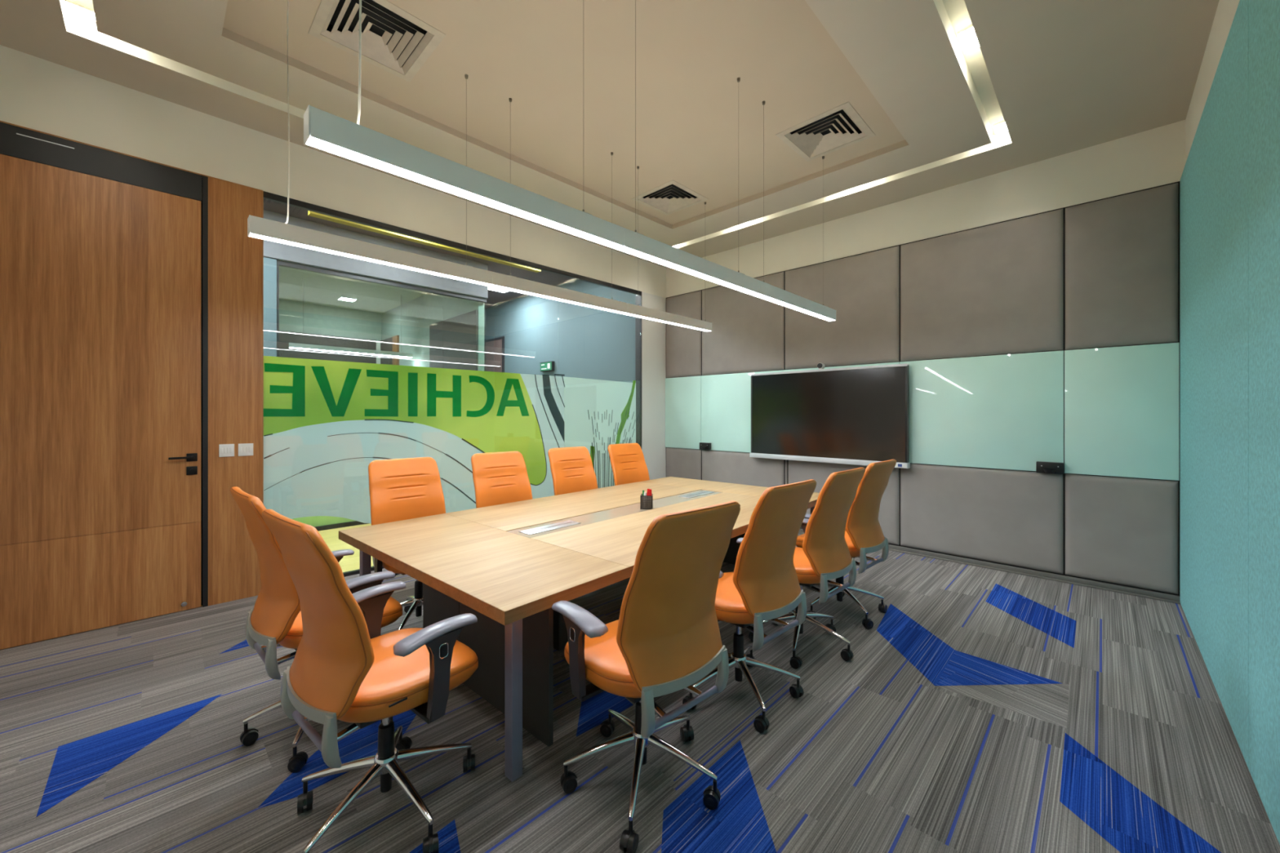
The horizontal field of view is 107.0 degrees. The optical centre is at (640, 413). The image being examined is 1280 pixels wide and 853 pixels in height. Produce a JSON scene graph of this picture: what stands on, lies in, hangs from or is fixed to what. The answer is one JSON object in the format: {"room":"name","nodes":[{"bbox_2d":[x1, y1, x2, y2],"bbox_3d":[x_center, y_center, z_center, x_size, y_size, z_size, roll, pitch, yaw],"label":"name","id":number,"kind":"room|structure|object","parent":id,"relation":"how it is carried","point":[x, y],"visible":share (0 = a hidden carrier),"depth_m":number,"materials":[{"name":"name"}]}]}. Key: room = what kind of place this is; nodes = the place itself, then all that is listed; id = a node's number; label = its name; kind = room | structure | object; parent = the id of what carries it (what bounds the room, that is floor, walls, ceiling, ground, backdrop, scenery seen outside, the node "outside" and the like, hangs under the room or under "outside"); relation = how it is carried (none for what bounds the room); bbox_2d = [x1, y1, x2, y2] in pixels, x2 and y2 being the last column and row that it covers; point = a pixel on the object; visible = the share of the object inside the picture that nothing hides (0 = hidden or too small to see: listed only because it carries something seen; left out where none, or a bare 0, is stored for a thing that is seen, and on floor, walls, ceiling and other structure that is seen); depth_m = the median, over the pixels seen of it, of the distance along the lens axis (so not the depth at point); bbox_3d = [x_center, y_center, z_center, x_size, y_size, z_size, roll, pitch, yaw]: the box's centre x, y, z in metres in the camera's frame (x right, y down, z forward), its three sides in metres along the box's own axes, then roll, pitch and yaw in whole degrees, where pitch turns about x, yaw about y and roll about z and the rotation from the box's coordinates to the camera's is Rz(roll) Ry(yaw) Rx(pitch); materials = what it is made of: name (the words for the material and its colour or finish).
{"room":"office","nodes":[
{"label":"office","id":0,"kind":"room"},
{"bbox_2d":[279,299,381,340],"bbox_3d":[-8.119,-0.420,9.040,0.150,3.840,6.000,0,0,44],"label":"wall","id":1,"kind":"structure","parent":0,"point":[317,319],"depth_m":10.31,"materials":[{"name":"paint"}]},
{"bbox_2d":[0,44,666,297],"bbox_3d":[-2.141,-0.430,5.051,0.120,3.860,7.340,0,0,44],"label":"wall","id":2,"kind":"structure","parent":0,"point":[38,94],"depth_m":3.94,"materials":[{"name":"paint"}]},
{"bbox_2d":[0,121,208,649],"bbox_3d":[-3.853,-0.177,3.251,0.164,3.354,1.312,0,0,44],"label":"door","id":3,"kind":"structure","parent":2,"relation":"in","point":[104,254],"depth_m":3.29,"materials":[{"name":"brown wood"}]},
{"bbox_2d":[0,120,263,605],"bbox_3d":[-3.718,-0.179,3.357,0.028,3.358,1.652,0,0,44],"label":"trim","id":4,"kind":"structure","parent":2,"relation":"attached to","point":[208,176],"depth_m":3.70,"materials":[{"name":"black wood"}]},
{"bbox_2d":[218,444,234,457],"bbox_3d":[-3.291,0.291,3.773,0.011,0.100,0.092,0,0,44],"label":"switch plate","id":5,"kind":"object","parent":2,"relation":"attached to","point":[224,450],"visible":1,"depth_m":3.77,"materials":[{"name":"white plastic"}]},
{"bbox_2d":[208,177,262,605],"bbox_3d":[-3.291,-0.177,3.856,0.104,3.354,0.330,0,0,44],"label":"panel","id":6,"kind":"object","parent":2,"relation":"attached to","point":[235,258],"depth_m":3.81,"materials":[{"name":"brown wood"}]},
{"bbox_2d":[238,443,253,456],"bbox_3d":[-3.209,0.291,3.857,0.011,0.100,0.095,0,0,44],"label":"switch plate","id":7,"kind":"object","parent":2,"relation":"attached to","point":[244,449],"visible":1,"depth_m":3.85,"materials":[{"name":"white plastic"}]},
{"bbox_2d":[263,191,641,577],"bbox_3d":[-1.599,-0.177,5.601,0.124,3.354,4.525,0,0,44],"label":"glass partition","id":8,"kind":"structure","parent":2,"relation":"in","point":[325,421],"depth_m":4.83,"materials":[{"name":"multicoloured glass"}]},
{"bbox_2d":[635,291,666,479],"bbox_3d":[0.176,-0.177,7.426,0.120,3.354,0.565,0,0,44],"label":"wall","id":9,"kind":"structure","parent":2,"relation":"attached to","point":[653,332],"depth_m":7.38,"materials":[{"name":"paint"}]},
{"bbox_2d":[279,266,428,313],"bbox_3d":[-6.419,-2.370,7.311,4.800,0.060,5.900,0,0,44],"label":"ceiling","id":10,"kind":"structure","parent":0,"point":[320,289],"depth_m":9.14,"materials":[{"name":"paint"}]},
{"bbox_2d":[337,296,357,302],"bbox_3d":[-5.959,-2.333,9.643,0.290,0.015,0.290,0,0,44],"label":"recessed light","id":11,"kind":"object","parent":10,"relation":"in","point":[341,298],"visible":1,"depth_m":9.61,"materials":[{"name":"white plastic"}]},
{"bbox_2d":[338,297,355,301],"bbox_3d":[-5.959,-2.333,9.643,0.260,0.010,0.260,0,0,44],"label":"diffuser","id":12,"kind":"object","parent":11,"relation":"attached to","point":[346,299],"depth_m":9.61,"materials":[{"name":"white plastic"}]},
{"bbox_2d":[288,278,412,358],"bbox_3d":[-5.270,-1.730,8.775,0.060,1.220,2.000,0,0,44],"label":"pendant light","id":13,"kind":"object","parent":10,"relation":"hanging from","point":[291,345],"visible":1,"depth_m":8.65,"materials":[{"name":"white metal"}]},
{"bbox_2d":[289,346,411,358],"bbox_3d":[-5.270,-1.126,8.775,0.056,0.012,1.980,0,0,44],"label":"diffuser","id":14,"kind":"object","parent":13,"relation":"attached to","point":[318,348],"depth_m":8.72,"materials":[{"name":"white plastic"}]},
{"bbox_2d":[263,209,487,356],"bbox_3d":[-4.630,-0.475,5.636,0.100,3.950,6.000,0,0,44],"label":"wall","id":15,"kind":"structure","parent":0,"point":[269,264],"depth_m":5.74,"materials":[{"name":"paint"}]},
{"bbox_2d":[315,521,368,531],"bbox_3d":[-4.589,1.475,5.596,0.015,0.050,6.000,0,0,44],"label":"baseboard","id":16,"kind":"structure","parent":15,"relation":"attached to","point":[353,523],"depth_m":6.23,"materials":[{"name":"black metal"}]},
{"bbox_2d":[263,209,488,297],"bbox_3d":[-4.587,-2.165,5.594,0.020,0.550,6.000,0,0,44],"label":"trim","id":17,"kind":"structure","parent":15,"relation":"attached to","point":[274,250],"depth_m":6.46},
{"bbox_2d":[276,260,486,527],"bbox_3d":[-3.499,-0.193,6.795,0.060,3.385,2.760,0,0,44],"label":"window","id":18,"kind":"structure","parent":15,"relation":"in","point":[316,521],"depth_m":6.22,"materials":[{"name":"black metal"}]},
{"bbox_2d":[263,199,575,308],"bbox_3d":[-5.082,-2.500,7.264,7.180,0.100,7.700,0,0,44],"label":"ceiling","id":19,"kind":"structure","parent":0,"point":[495,298],"depth_m":7.62,"materials":[{"name":"grey paint"}]},
{"bbox_2d":[307,210,540,272],"bbox_3d":[-2.631,-2.335,6.339,0.100,0.230,3.000,0,0,44],"label":"cable tray","id":20,"kind":"object","parent":19,"relation":"hanging from","point":[309,213],"visible":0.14,"depth_m":6.04,"materials":[{"name":"metal"}]},
{"bbox_2d":[488,286,509,293],"bbox_3d":[-2.728,-2.442,9.089,0.630,0.015,0.630,0,0,44],"label":"recessed light","id":21,"kind":"object","parent":19,"relation":"in","point":[491,288],"visible":0.24,"depth_m":9.34,"materials":[{"name":"white plastic"}]},
{"bbox_2d":[381,293,484,371],"bbox_3d":[-4.306,-0.420,9.441,4.750,3.840,0.100,0,0,44],"label":"wall","id":22,"kind":"structure","parent":0,"point":[418,313],"depth_m":9.37,"materials":[{"name":"paint"}]},
{"bbox_2d":[392,335,399,364],"bbox_3d":[-5.339,-0.100,10.351,0.300,3.200,0.040,0,0,44],"label":"trim","id":23,"kind":"structure","parent":22,"relation":"attached to","point":[395,339],"depth_m":10.27,"materials":[{"name":"brown wood"}]},
{"bbox_2d":[484,279,635,382],"bbox_3d":[-2.449,-0.475,9.962,7.180,3.950,0.120,0,0,44],"label":"wall","id":24,"kind":"structure","parent":0,"point":[584,342],"depth_m":8.80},
{"bbox_2d":[484,336,504,372],"bbox_3d":[-3.319,-0.100,10.703,0.940,3.200,0.035,0,0,44],"label":"door","id":25,"kind":"structure","parent":24,"relation":"in","point":[494,348],"depth_m":10.62,"materials":[{"name":"brown wood"}]},
{"bbox_2d":[540,360,554,372],"bbox_3d":[-1.805,-0.920,9.204,0.400,0.180,0.063,0,0,44],"label":"exit sign","id":26,"kind":"object","parent":24,"relation":"attached to","point":[546,366],"visible":1,"depth_m":9.15,"materials":[{"name":"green plastic"}]},
{"bbox_2d":[0,0,1219,267],"bbox_3d":[-0.123,-2.450,3.082,5.560,0.220,7.340,0,0,44],"label":"ceiling","id":27,"kind":"structure","parent":0,"point":[1063,77],"depth_m":3.41,"materials":[{"name":"paint"}]},
{"bbox_2d":[63,0,95,22],"bbox_3d":[-3.412,-2.461,2.896,0.102,0.016,0.232,0,0,44],"label":"recessed light","id":28,"kind":"object","parent":27,"relation":"in","point":[71,6],"visible":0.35,"depth_m":2.88,"materials":[{"name":"paint"}]},
{"bbox_2d":[308,0,445,81],"bbox_3d":[-1.656,-2.403,2.985,0.610,0.028,0.610,0,0,44],"label":"ceiling vent","id":29,"kind":"object","parent":27,"relation":"in","point":[375,50],"visible":0.98,"depth_m":3.04,"materials":[{"name":"metal"}]},
{"bbox_2d":[247,0,711,331],"bbox_3d":[-0.635,-1.669,3.959,0.074,1.451,4.089,0,0,44],"label":"linear pendant light","id":30,"kind":"object","parent":27,"relation":"hanging from","point":[260,228],"visible":0.99,"depth_m":3.23,"materials":[{"name":"white metal"}]},
{"bbox_2d":[248,233,491,285],"bbox_3d":[-1.582,-0.948,2.990,0.064,0.004,1.366,0,0,44],"label":"diffuser","id":31,"kind":"object","parent":30,"relation":"attached to","point":[275,237],"depth_m":2.88,"materials":[{"name":"white plastic"}]},
{"bbox_2d":[488,284,626,313],"bbox_3d":[-0.625,-0.948,3.970,0.064,0.004,1.366,0,0,44],"label":"diffuser","id":32,"kind":"object","parent":30,"relation":"attached to","point":[504,286],"depth_m":3.88,"materials":[{"name":"white plastic"}]},
{"bbox_2d":[622,312,710,331],"bbox_3d":[0.321,-0.948,4.940,0.064,0.004,1.336,0,0,44],"label":"diffuser","id":33,"kind":"object","parent":30,"relation":"attached to","point":[642,315],"depth_m":4.88,"materials":[{"name":"white plastic"}]},
{"bbox_2d":[303,0,835,321],"bbox_3d":[0.380,-1.645,3.053,0.074,1.501,4.209,0,0,44],"label":"linear pendant light","id":34,"kind":"object","parent":27,"relation":"hanging from","point":[324,131],"visible":1,"depth_m":2.04,"materials":[{"name":"white metal"}]},
{"bbox_2d":[306,136,623,248],"bbox_3d":[-0.598,-0.898,2.050,0.064,0.004,1.396,0,0,44],"label":"diffuser","id":35,"kind":"object","parent":34,"relation":"attached to","point":[331,144],"depth_m":1.88,"materials":[{"name":"white plastic"}]},
{"bbox_2d":[616,246,759,295],"bbox_3d":[0.380,-0.898,3.053,0.064,0.004,1.396,0,0,44],"label":"diffuser","id":36,"kind":"object","parent":34,"relation":"attached to","point":[638,251],"depth_m":2.94,"materials":[{"name":"white plastic"}]},
{"bbox_2d":[752,293,834,320],"bbox_3d":[1.357,-0.898,4.054,0.064,0.004,1.396,0,0,44],"label":"diffuser","id":37,"kind":"object","parent":34,"relation":"attached to","point":[769,297],"depth_m":3.96,"materials":[{"name":"white plastic"}]},
{"bbox_2d":[631,179,707,215],"bbox_3d":[0.331,-2.403,5.279,0.610,0.028,0.610,0,0,44],"label":"ceiling vent","id":38,"kind":"object","parent":27,"relation":"in","point":[665,206],"visible":0.98,"depth_m":5.33,"materials":[{"name":"metal"}]},
{"bbox_2d":[775,102,875,161],"bbox_3d":[1.591,-2.403,4.064,0.610,0.028,0.610,0,0,44],"label":"ceiling vent","id":39,"kind":"object","parent":27,"relation":"in","point":[811,146],"visible":1,"depth_m":4.10,"materials":[{"name":"metal"}]},
{"bbox_2d":[956,25,979,53],"bbox_3d":[2.167,-2.461,3.111,0.102,0.016,0.232,0,0,44],"label":"recessed light","id":40,"kind":"object","parent":27,"relation":"in","point":[967,37],"visible":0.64,"depth_m":3.11,"materials":[{"name":"paint"}]},
{"bbox_2d":[992,120,1008,134],"bbox_3d":[3.124,-2.461,4.092,0.102,0.016,0.232,0,0,44],"label":"recessed light","id":41,"kind":"object","parent":27,"relation":"in","point":[1000,127],"visible":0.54,"depth_m":4.06,"materials":[{"name":"paint"}]},
{"bbox_2d":[0,523,1279,852],"bbox_3d":[-2.955,1.559,5.391,12.840,0.121,7.990,0,0,44],"label":"floor","id":42,"kind":"structure","parent":0,"point":[986,710],"depth_m":2.13,"materials":[{"name":"carpet"}]},
{"bbox_2d":[230,486,403,773],"bbox_3d":[-1.528,0.917,2.295,0.670,1.163,0.677,0,0,41],"label":"office chair","id":43,"kind":"object","parent":42,"relation":"on","point":[275,620],"visible":0.59,"depth_m":2.03,"materials":[{"name":"orange leather"}]},
{"bbox_2d":[239,722,258,739],"bbox_3d":[-1.777,1.433,2.154,0.016,0.065,0.067,0,0,41],"label":"hood","id":44,"kind":"object","parent":43,"relation":"attached to","point":[248,733],"depth_m":2.14,"materials":[{"name":"black plastic"}]},
{"bbox_2d":[288,745,307,761],"bbox_3d":[-1.442,1.433,1.997,0.067,0.065,0.015,0,0,-8],"label":"hood","id":45,"kind":"object","parent":43,"relation":"attached to","point":[300,756],"depth_m":1.99,"materials":[{"name":"black plastic"}]},
{"bbox_2d":[262,509,478,852],"bbox_3d":[-0.953,0.917,1.789,0.683,1.163,0.686,0,0,38],"label":"office chair","id":46,"kind":"object","parent":42,"relation":"on","point":[342,668],"visible":1,"depth_m":1.61,"materials":[{"name":"orange leather"}]},
{"bbox_2d":[302,781,307,806],"bbox_3d":[-1.266,1.433,1.792,0.015,0.065,0.067,0,0,-35],"label":"hood","id":47,"kind":"object","parent":46,"relation":"attached to","point":[305,783],"depth_m":1.79,"materials":[{"name":"black plastic"}]},
{"bbox_2d":[397,730,410,746],"bbox_3d":[-1.047,1.433,2.092,0.067,0.065,0.015,0,0,8],"label":"hood","id":48,"kind":"object","parent":46,"relation":"attached to","point":[402,741],"depth_m":2.09,"materials":[{"name":"black plastic"}]},
{"bbox_2d":[427,823,433,852],"bbox_3d":[-0.711,1.433,1.608,0.015,0.065,0.067,0,0,-27],"label":"hood","id":49,"kind":"object","parent":46,"relation":"attached to","point":[430,836],"depth_m":1.60,"materials":[{"name":"black plastic"}]},
{"bbox_2d":[466,747,471,766],"bbox_3d":[-0.719,1.433,1.992,0.015,0.065,0.067,0,0,-20],"label":"hood","id":50,"kind":"object","parent":46,"relation":"attached to","point":[468,751],"depth_m":1.97,"materials":[{"name":"black plastic"}]},
{"bbox_2d":[279,310,478,370],"bbox_3d":[-6.408,-0.100,7.301,4.730,3.200,5.900,0,0,44],"label":"panelling","id":51,"kind":"object","parent":42,"relation":"on","point":[453,341],"visible":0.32,"depth_m":8.94,"materials":[{"name":"glass"}]},
{"bbox_2d":[376,340,380,364],"bbox_3d":[-6.064,-0.100,10.975,0.050,3.200,0.080,0,0,44],"label":"strip","id":52,"kind":"object","parent":51,"relation":"attached to","point":[378,342],"visible":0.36,"depth_m":10.96,"materials":[{"name":"paint"}]},
{"bbox_2d":[368,457,445,630],"bbox_3d":[-1.565,0.917,3.362,0.670,1.163,0.650,0,0,-45],"label":"office chair","id":53,"kind":"object","parent":42,"relation":"on","point":[406,488],"visible":0.48,"depth_m":3.47,"materials":[{"name":"orange leather"}]},
{"bbox_2d":[471,451,532,508],"bbox_3d":[-1.033,0.917,3.921,0.665,1.163,0.679,0,0,-44],"label":"office chair","id":54,"kind":"object","parent":42,"relation":"on","point":[499,477],"visible":0.38,"depth_m":4.08,"materials":[{"name":"orange leather"}]},
{"bbox_2d":[547,446,597,495],"bbox_3d":[-0.515,0.917,4.527,0.674,1.163,0.683,0,0,-44],"label":"office chair","id":55,"kind":"object","parent":42,"relation":"on","point":[572,470],"visible":0.4,"depth_m":4.70,"materials":[{"name":"orange leather"}]},
{"bbox_2d":[338,476,819,782],"bbox_3d":[-0.076,1.124,3.735,1.892,0.750,3.492,0,0,41],"label":"conference table","id":56,"kind":"object","parent":42,"relation":"on","point":[506,566],"visible":0.8,"depth_m":2.57,"materials":[{"name":"brown wood"}]},
{"bbox_2d":[640,493,653,509],"bbox_3d":[0.052,0.700,3.784,0.094,0.108,0.094,0,0,4],"label":"pen holder","id":57,"kind":"object","parent":56,"relation":"on","point":[642,496],"visible":0.9,"depth_m":3.74,"materials":[{"name":"metal"}]},
{"bbox_2d":[607,443,649,485],"bbox_3d":[0.046,0.917,5.129,0.688,1.163,0.716,0,0,-44],"label":"office chair","id":58,"kind":"object","parent":42,"relation":"on","point":[628,463],"visible":0.35,"depth_m":5.29,"materials":[{"name":"orange leather"}]},
{"bbox_2d":[551,500,740,852],"bbox_3d":[0.014,0.917,1.951,0.685,1.163,0.712,0,0,-42],"label":"office chair","id":59,"kind":"object","parent":42,"relation":"on","point":[665,638],"visible":1,"depth_m":1.73,"materials":[{"name":"orange leather"}]},
{"bbox_2d":[560,765,577,783],"bbox_3d":[-0.285,1.433,1.889,0.067,0.065,0.015,0,0,-27],"label":"hood","id":60,"kind":"object","parent":59,"relation":"attached to","point":[568,776],"depth_m":1.88,"materials":[{"name":"black plastic"}]},
{"bbox_2d":[600,713,614,728],"bbox_3d":[-0.151,1.433,2.215,0.067,0.065,0.015,0,0,20],"label":"hood","id":61,"kind":"object","parent":59,"relation":"attached to","point":[608,723],"depth_m":2.20,"materials":[{"name":"black plastic"}]},
{"bbox_2d":[623,820,635,848],"bbox_3d":[-0.038,1.433,1.625,0.015,0.065,0.067,0,0,28],"label":"hood","id":62,"kind":"object","parent":59,"relation":"attached to","point":[628,834],"depth_m":1.61,"materials":[{"name":"black plastic"}]},
{"bbox_2d":[683,720,690,736],"bbox_3d":[0.216,1.433,2.176,0.015,0.065,0.067,0,0,-16],"label":"hood","id":63,"kind":"object","parent":59,"relation":"attached to","point":[686,728],"depth_m":2.16,"materials":[{"name":"black plastic"}]},
{"bbox_2d":[702,779,720,799],"bbox_3d":[0.275,1.433,1.813,0.067,0.065,0.015,0,0,23],"label":"hood","id":64,"kind":"object","parent":59,"relation":"attached to","point":[711,792],"depth_m":1.80,"materials":[{"name":"black plastic"}]},
{"bbox_2d":[682,479,816,733],"bbox_3d":[0.529,0.917,2.535,0.656,1.163,0.685,0,0,-43],"label":"office chair","id":65,"kind":"object","parent":42,"relation":"on","point":[763,584],"visible":0.87,"depth_m":2.31,"materials":[{"name":"orange leather"}]},
{"bbox_2d":[684,693,692,699],"bbox_3d":[0.251,1.433,2.402,0.015,0.065,0.067,0,0,-28],"label":"hood","id":66,"kind":"object","parent":65,"relation":"attached to","point":[689,697],"depth_m":2.39,"materials":[{"name":"black plastic"}]},
{"bbox_2d":[746,648,754,658],"bbox_3d":[0.650,1.433,2.821,0.067,0.065,0.015,0,0,28],"label":"hood","id":67,"kind":"object","parent":65,"relation":"attached to","point":[750,655],"depth_m":2.81,"materials":[{"name":"black plastic"}]},
{"bbox_2d":[755,710,768,725],"bbox_3d":[0.575,1.433,2.244,0.015,0.065,0.067,0,0,-43],"label":"hood","id":68,"kind":"object","parent":65,"relation":"attached to","point":[762,720],"depth_m":2.23,"materials":[{"name":"black plastic"}]},
{"bbox_2d":[791,679,801,693],"bbox_3d":[0.827,1.433,2.508,0.015,0.065,0.067,0,0,-28],"label":"hood","id":69,"kind":"object","parent":65,"relation":"attached to","point":[796,688],"depth_m":2.49,"materials":[{"name":"black plastic"}]},
{"bbox_2d":[748,466,865,669],"bbox_3d":[1.053,0.917,3.074,0.649,1.163,0.650,0,0,-44],"label":"office chair","id":70,"kind":"object","parent":42,"relation":"on","point":[824,555],"visible":0.69,"depth_m":2.84,"materials":[{"name":"orange leather"}]},
{"bbox_2d":[790,650,801,663],"bbox_3d":[0.920,1.433,2.797,0.016,0.065,0.067,0,0,-44],"label":"hood","id":71,"kind":"object","parent":70,"relation":"attached to","point":[794,660],"depth_m":2.79,"materials":[{"name":"black plastic"}]},
{"bbox_2d":[826,618,835,626],"bbox_3d":[1.298,1.433,3.233,0.067,0.065,0.015,0,0,-10],"label":"hood","id":72,"kind":"object","parent":70,"relation":"attached to","point":[831,624],"depth_m":3.23,"materials":[{"name":"black plastic"}]},
{"bbox_2d":[841,644,852,656],"bbox_3d":[1.260,1.433,2.886,0.015,0.065,0.067,0,0,-32],"label":"hood","id":73,"kind":"object","parent":70,"relation":"attached to","point":[845,652],"depth_m":2.87,"materials":[{"name":"black plastic"}]},
{"bbox_2d":[795,459,896,629],"bbox_3d":[1.512,0.917,3.608,0.686,1.163,0.709,0,0,-43],"label":"office chair","id":74,"kind":"object","parent":42,"relation":"on","point":[864,535],"visible":0.66,"depth_m":3.37,"materials":[{"name":"orange leather"}]},
{"bbox_2d":[863,613,871,623],"bbox_3d":[1.593,1.433,3.317,0.067,0.065,0.015,0,0,-20],"label":"hood","id":75,"kind":"object","parent":74,"relation":"attached to","point":[866,620],"depth_m":3.31,"materials":[{"name":"black plastic"}]},
{"bbox_2d":[666,120,1185,297],"bbox_3d":[2.416,-0.430,5.720,5.710,3.860,0.118,0,0,44],"label":"wall","id":76,"kind":"structure","parent":0,"point":[1155,157],"depth_m":4.70,"materials":[{"name":"paint"}]},
{"bbox_2d":[665,375,701,449],"bbox_3d":[0.661,-0.019,7.329,0.703,1.100,0.026,0,0,44],"label":"board","id":77,"kind":"object","parent":76,"relation":"attached to","point":[682,394],"visible":0.91,"depth_m":7.30,"materials":[{"name":"green glass"}]},
{"bbox_2d":[666,447,701,479],"bbox_3d":[0.659,0.991,7.327,0.701,0.909,0.030,0,0,44],"label":"wall panel","id":78,"kind":"object","parent":76,"relation":"attached to","point":[680,463],"visible":0.5,"depth_m":7.30,"materials":[{"name":"grey fabric"}]},
{"bbox_2d":[666,290,701,377],"bbox_3d":[0.659,-1.213,7.327,0.701,1.277,0.030,0,0,44],"label":"wall panel","id":79,"kind":"object","parent":76,"relation":"attached to","point":[683,344],"visible":0.94,"depth_m":7.30,"materials":[{"name":"grey fabric"}]},
{"bbox_2d":[701,369,784,453],"bbox_3d":[1.393,-0.019,6.615,1.330,1.100,0.026,0,0,44],"label":"board","id":80,"kind":"object","parent":76,"relation":"attached to","point":[726,398],"visible":0.63,"depth_m":6.74,"materials":[{"name":"green glass"}]},
{"bbox_2d":[699,442,711,449],"bbox_3d":[0.943,0.475,6.969,0.185,0.100,0.095,0,0,44],"label":"holder","id":81,"kind":"object","parent":80,"relation":"attached to","point":[703,446],"visible":1,"depth_m":6.95,"materials":[{"name":"black plastic"}]},
{"bbox_2d":[702,449,784,487],"bbox_3d":[1.391,0.991,6.613,1.328,0.909,0.030,0,0,44],"label":"wall panel","id":82,"kind":"object","parent":76,"relation":"attached to","point":[736,468],"visible":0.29,"depth_m":6.58,"materials":[{"name":"grey fabric"}]},
{"bbox_2d":[702,271,784,375],"bbox_3d":[1.391,-1.213,6.613,1.328,1.277,0.030,0,0,44],"label":"wall panel","id":83,"kind":"object","parent":76,"relation":"attached to","point":[747,335],"visible":0.91,"depth_m":6.58,"materials":[{"name":"grey fabric"}]},
{"bbox_2d":[785,459,786,484],"bbox_3d":[1.887,0.991,6.134,0.035,0.909,0.023,0,0,44],"label":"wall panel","id":84,"kind":"object","parent":76,"relation":"attached to","point":[785,460],"visible":0.16,"depth_m":6.12,"materials":[{"name":"grey fabric"}]},
{"bbox_2d":[749,363,910,468],"bbox_3d":[2.192,0.022,5.725,1.910,1.116,0.127,0,0,44],"label":"screen","id":85,"kind":"object","parent":76,"relation":"attached to","point":[858,415],"visible":1,"depth_m":5.57,"materials":[{"name":"black glass"}]},
{"bbox_2d":[817,363,825,369],"bbox_3d":[2.178,-0.575,5.712,0.068,0.077,0.081,0,0,44],"label":"webcam","id":86,"kind":"object","parent":85,"relation":"on","point":[820,366],"visible":0.9,"depth_m":5.69,"materials":[{"name":"white plastic"}]},
{"bbox_2d":[784,361,899,371],"bbox_3d":[2.358,-0.019,5.672,1.357,1.100,0.026,0,0,44],"label":"board","id":87,"kind":"object","parent":76,"relation":"attached to","point":[898,362],"visible":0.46,"depth_m":5.58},
{"bbox_2d":[785,245,899,368],"bbox_3d":[2.357,-1.213,5.671,1.355,1.277,0.030,0,0,44],"label":"wall panel","id":88,"kind":"object","parent":76,"relation":"attached to","point":[863,290],"visible":0.98,"depth_m":5.56,"materials":[{"name":"grey fabric"}]},
{"bbox_2d":[788,460,899,545],"bbox_3d":[2.373,0.991,5.655,1.310,0.909,0.030,0,0,44],"label":"wall panel","id":89,"kind":"object","parent":76,"relation":"attached to","point":[798,471],"visible":0.29,"depth_m":5.32,"materials":[{"name":"grey fabric"}]},
{"bbox_2d":[666,181,1179,595],"bbox_3d":[2.369,-0.199,5.678,5.460,3.318,0.008,0,0,44],"label":"trim","id":90,"kind":"structure","parent":76,"relation":"attached to","point":[1178,182],"depth_m":4.26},
{"bbox_2d":[899,350,1063,471],"bbox_3d":[3.328,-0.019,4.727,1.339,1.100,0.026,0,0,44],"label":"board","id":91,"kind":"object","parent":76,"relation":"attached to","point":[1005,411],"visible":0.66,"depth_m":4.63,"materials":[{"name":"green glass"}]},
{"bbox_2d":[1035,461,1064,474],"bbox_3d":[3.699,0.488,4.279,0.190,0.100,0.095,0,0,44],"label":"holder","id":92,"kind":"object","parent":91,"relation":"attached to","point":[1056,468],"visible":1,"depth_m":4.27,"materials":[{"name":"black plastic"}]},
{"bbox_2d":[900,463,1062,573],"bbox_3d":[3.326,0.991,4.725,1.337,0.909,0.030,0,0,44],"label":"wall panel","id":93,"kind":"object","parent":76,"relation":"attached to","point":[1013,517],"visible":0.91,"depth_m":4.64,"materials":[{"name":"grey fabric"}]},
{"bbox_2d":[900,208,1062,361],"bbox_3d":[3.326,-1.213,4.725,1.337,1.277,0.030,0,0,44],"label":"wall panel","id":94,"kind":"object","parent":76,"relation":"attached to","point":[997,288],"visible":1,"depth_m":4.64,"materials":[{"name":"grey fabric"}]},
{"bbox_2d":[798,528,1180,604],"bbox_3d":[2.332,1.476,5.654,5.438,0.047,0.070,0,0,44],"label":"baseboard","id":95,"kind":"structure","parent":76,"relation":"attached to","point":[1068,580],"depth_m":4.32,"materials":[{"name":"metal"}]},
{"bbox_2d":[1065,474,1177,594],"bbox_3d":[4.053,0.991,4.016,0.679,0.909,0.030,0,0,44],"label":"wall panel","id":96,"kind":"object","parent":76,"relation":"attached to","point":[1121,531],"visible":1,"depth_m":3.99,"materials":[{"name":"grey fabric"}]},
{"bbox_2d":[1065,182,1177,349],"bbox_3d":[4.053,-1.213,4.016,0.679,1.277,0.030,0,0,44],"label":"wall panel","id":97,"kind":"object","parent":76,"relation":"attached to","point":[1122,251],"visible":1,"depth_m":3.99,"materials":[{"name":"grey fabric"}]},
{"bbox_2d":[1064,342,1179,480],"bbox_3d":[4.055,-0.019,4.017,0.681,1.100,0.026,0,0,44],"label":"board","id":98,"kind":"object","parent":76,"relation":"attached to","point":[1122,404],"visible":1,"depth_m":3.99,"materials":[{"name":"green glass"}]},
{"bbox_2d":[1185,0,1239,163],"bbox_3d":[1.837,-0.430,1.122,0.118,3.860,7.272,0,0,44],"label":"wall","id":99,"kind":"structure","parent":0,"point":[1226,10],"depth_m":2.93,"materials":[{"name":"paint"}]},
{"bbox_2d":[1179,0,1248,767],"bbox_3d":[3.438,-0.179,2.872,0.030,3.350,2.462,0,0,44],"label":"panel","id":100,"kind":"object","parent":99,"relation":"attached to","point":[1214,180],"visible":0.83,"depth_m":2.50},
{"bbox_2d":[1248,0,1279,844],"bbox_3d":[1.667,-0.179,1.057,0.030,3.350,2.601,0,0,44],"label":"panel","id":101,"kind":"object","parent":99,"relation":"attached to","point":[1264,15],"visible":1,"depth_m":1.79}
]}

